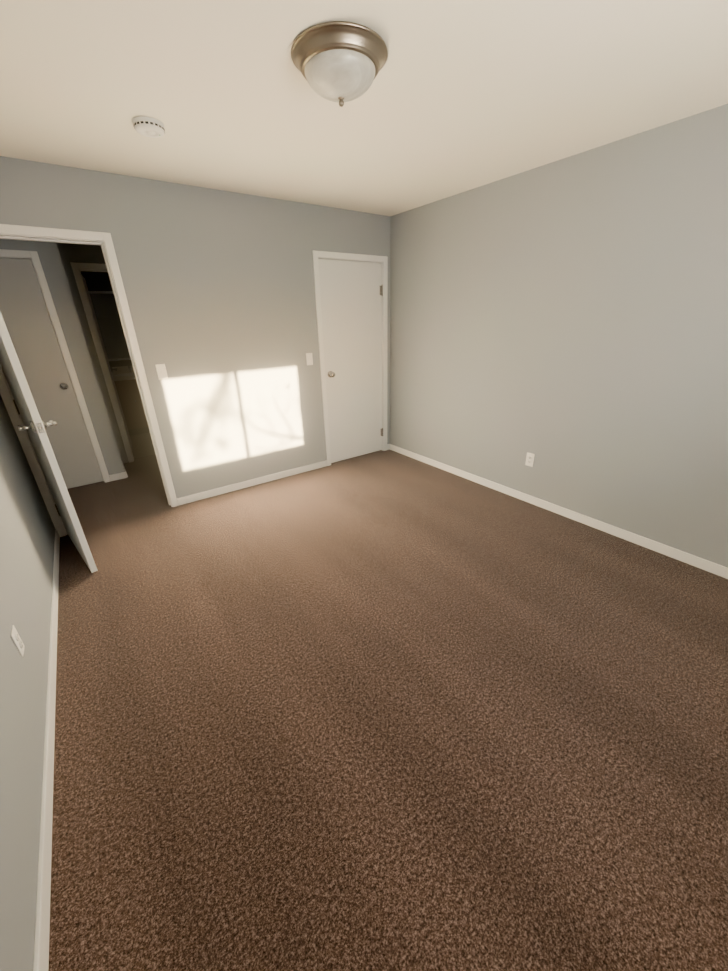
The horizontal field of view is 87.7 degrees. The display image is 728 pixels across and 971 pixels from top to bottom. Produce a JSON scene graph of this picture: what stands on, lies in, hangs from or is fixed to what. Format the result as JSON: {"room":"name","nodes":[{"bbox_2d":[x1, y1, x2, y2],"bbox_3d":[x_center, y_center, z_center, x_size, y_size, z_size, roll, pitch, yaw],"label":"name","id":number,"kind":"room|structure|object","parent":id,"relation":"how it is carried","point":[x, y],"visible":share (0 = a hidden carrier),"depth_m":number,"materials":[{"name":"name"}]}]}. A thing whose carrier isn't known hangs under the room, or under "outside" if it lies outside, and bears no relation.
{"room":"empty bedroom","nodes":[
{"label":"empty bedroom","id":0,"kind":"room"},
{"bbox_2d":[0,396,54,970],"bbox_3d":[-1.329,-0.069,0.989,0.120,2.440,4.190,-18,29,-32],"label":"wall","id":1,"kind":"structure","parent":0,"point":[27,534],"depth_m":1.42,"materials":[{"name":"grey paint"}]},
{"bbox_2d":[11,625,24,656],"bbox_3d":[-1.365,0.614,1.498,0.009,0.115,0.070,-18,29,-32],"label":"electrical outlet plate","id":2,"kind":"object","parent":1,"relation":"attached to","point":[17,641],"visible":1,"depth_m":1.49,"materials":[{"name":"white plastic"}]},
{"bbox_2d":[33,530,59,970],"bbox_3d":[-1.248,0.995,1.509,0.015,0.070,3.900,-18,29,-32],"label":"baseboard","id":3,"kind":"structure","parent":1,"relation":"attached to","point":[43,914],"depth_m":1.28,"materials":[{"name":"white wood"}]},
{"bbox_2d":[0,312,97,572],"bbox_3d":[-2.100,-0.443,2.373,0.782,2.013,0.181,20,32,40],"label":"bedroom door","id":4,"kind":"structure","parent":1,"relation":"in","point":[35,426],"depth_m":2.28,"materials":[{"name":"white paint"}]},
{"bbox_2d":[0,239,124,474],"bbox_3d":[-3.457,-0.957,3.115,2.040,2.440,0.120,-18,29,-32],"label":"wall","id":5,"kind":"structure","parent":0,"point":[57,281],"depth_m":3.50,"materials":[{"name":"grey paint"}]},
{"bbox_2d":[0,258,103,488],"bbox_3d":[-3.064,-0.869,3.374,0.759,2.025,0.106,-18,29,-32],"label":"hall door","id":6,"kind":"structure","parent":5,"relation":"in","point":[27,320],"depth_m":3.45,"materials":[{"name":"grey paint"}]},
{"bbox_2d":[0,249,110,482],"bbox_3d":[-3.099,-0.908,3.409,0.875,2.095,0.138,-18,29,-32],"label":"door frame","id":7,"kind":"structure","parent":5,"relation":"attached to","point":[33,256],"depth_m":3.44,"materials":[{"name":"white wood"}]},
{"bbox_2d":[56,243,128,462],"bbox_3d":[-2.227,-1.623,4.541,1.800,2.440,0.120,-18,29,-32],"label":"wall","id":8,"kind":"structure","parent":0,"point":[76,253],"depth_m":3.85,"materials":[{"name":"grey paint"}]},
{"bbox_2d":[70,262,133,462],"bbox_3d":[-2.548,-1.357,4.400,0.835,2.085,0.152,-18,29,-32],"label":"door frame","id":9,"kind":"structure","parent":8,"relation":"attached to","point":[77,268],"depth_m":4.02,"materials":[{"name":"white wood"}]},
{"bbox_2d":[81,274,131,448],"bbox_3d":[-3.073,-1.380,4.547,0.181,2.008,0.718,-14,27,-27],"label":"bathroom door","id":10,"kind":"structure","parent":8,"relation":"in","point":[103,347],"depth_m":4.62,"materials":[{"name":"white paint"}]},
{"bbox_2d":[81,271,131,366],"bbox_3d":[-3.313,-2.206,5.920,1.800,2.440,0.120,-18,29,-32],"label":"wall","id":11,"kind":"structure","parent":0,"point":[97,281],"depth_m":5.29,"materials":[{"name":"grey paint"}]},
{"bbox_2d":[89,291,130,360],"bbox_3d":[-3.480,-2.362,5.627,1.060,0.930,0.018,-18,29,-32],"label":"bathroom mirror","id":12,"kind":"object","parent":11,"relation":"attached to","point":[109,322],"depth_m":5.48,"materials":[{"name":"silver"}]},
{"bbox_2d":[130,432,154,457],"bbox_3d":[-2.775,-0.774,5.790,2.040,0.103,1.850,-18,29,-32],"label":"floor","id":13,"kind":"structure","parent":0,"point":[142,445],"depth_m":5.16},
{"bbox_2d":[112,365,148,435],"bbox_3d":[-3.280,-1.347,5.812,1.120,0.955,0.618,-18,29,-32],"label":"vanity cabinet","id":14,"kind":"object","parent":13,"relation":"on","point":[129,397],"visible":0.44,"depth_m":5.48,"materials":[{"name":"brown wood"}]},
{"bbox_2d":[0,156,390,529],"bbox_3d":[-1.108,-1.159,3.431,3.380,2.440,0.120,-18,29,-32],"label":"wall","id":15,"kind":"structure","parent":0,"point":[219,287],"depth_m":3.21,"materials":[{"name":"grey paint"}]},
{"bbox_2d":[0,224,177,536],"bbox_3d":[-2.111,-0.683,2.843,0.880,2.095,0.152,-18,29,-32],"label":"door frame","id":16,"kind":"structure","parent":15,"relation":"attached to","point":[103,240],"depth_m":2.74,"materials":[{"name":"white wood"}]},
{"bbox_2d":[155,364,167,378],"bbox_3d":[-1.620,-0.912,3.040,0.070,0.115,0.019,-18,29,-32],"label":"light switch","id":17,"kind":"object","parent":15,"relation":"attached to","point":[161,371],"visible":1,"depth_m":3.04,"materials":[{"name":"white plastic"}]},
{"bbox_2d":[177,460,326,504],"bbox_3d":[-1.055,-0.051,3.853,1.573,0.070,0.012,-18,29,-32],"label":"baseboard","id":18,"kind":"structure","parent":15,"relation":"attached to","point":[225,489],"depth_m":3.78,"materials":[{"name":"white wood"}]},
{"bbox_2d":[306,353,312,364],"bbox_3d":[-0.536,-1.250,3.750,0.070,0.115,0.019,-18,29,-32],"label":"light switch","id":19,"kind":"object","parent":15,"relation":"attached to","point":[309,358],"visible":1,"depth_m":3.75,"materials":[{"name":"white plastic"}]},
{"bbox_2d":[312,250,387,465],"bbox_3d":[-0.125,-1.306,4.135,0.870,2.090,0.138,-18,29,-32],"label":"door frame","id":20,"kind":"structure","parent":15,"relation":"attached to","point":[382,260],"depth_m":3.93,"materials":[{"name":"white wood"}]},
{"bbox_2d":[318,259,382,462],"bbox_3d":[-0.085,-1.267,4.102,0.764,2.020,0.108,-18,29,-32],"label":"closet door","id":21,"kind":"structure","parent":15,"relation":"in","point":[351,293],"depth_m":4.05,"materials":[{"name":"white paint"}]},
{"bbox_2d":[0,0,727,215],"bbox_3d":[-1.504,-2.066,2.341,4.950,0.120,7.670,-18,29,-32],"label":"ceiling","id":22,"kind":"structure","parent":0,"point":[458,97],"depth_m":1.67,"materials":[{"name":"white paint"}]},
{"bbox_2d":[132,116,164,137],"bbox_3d":[-1.081,-1.797,1.909,0.145,0.041,0.145,-18,29,-32],"label":"smoke detector","id":23,"kind":"object","parent":22,"relation":"attached to","point":[148,127],"visible":1,"depth_m":1.87,"materials":[{"name":"white plastic"}]},
{"bbox_2d":[291,21,387,106],"bbox_3d":[-0.091,-1.568,1.470,0.366,0.151,0.366,-18,29,-32],"label":"lamp fixture","id":24,"kind":"object","parent":22,"relation":"attached to","point":[341,62],"visible":1,"depth_m":1.37,"materials":[{"name":"white glass"}]},
{"bbox_2d":[49,449,727,970],"bbox_3d":[-0.899,0.556,2.685,4.950,0.100,5.820,-18,29,-32],"label":"floor carpet","id":25,"kind":"object","parent":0,"point":[389,709],"visible":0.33,"depth_m":1.51,"materials":[{"name":"brown carpet"}]},
{"bbox_2d":[390,104,727,567],"bbox_3d":[1.186,-1.136,3.243,0.120,2.440,5.270,-18,29,-32],"label":"wall","id":26,"kind":"structure","parent":0,"point":[565,321],"depth_m":2.64,"materials":[{"name":"grey paint"}]},
{"bbox_2d":[525,452,534,466],"bbox_3d":[1.409,-0.219,3.223,0.009,0.115,0.070,-18,29,-32],"label":"electrical outlet plate","id":27,"kind":"object","parent":26,"relation":"attached to","point":[529,459],"visible":1,"depth_m":3.22,"materials":[{"name":"white plastic"}]},
{"bbox_2d":[387,444,727,578],"bbox_3d":[1.462,0.132,3.292,0.030,0.070,3.920,-18,29,-32],"label":"baseboard","id":28,"kind":"structure","parent":26,"relation":"attached to","point":[709,566],"depth_m":2.96,"materials":[{"name":"white wood"}]}
]}

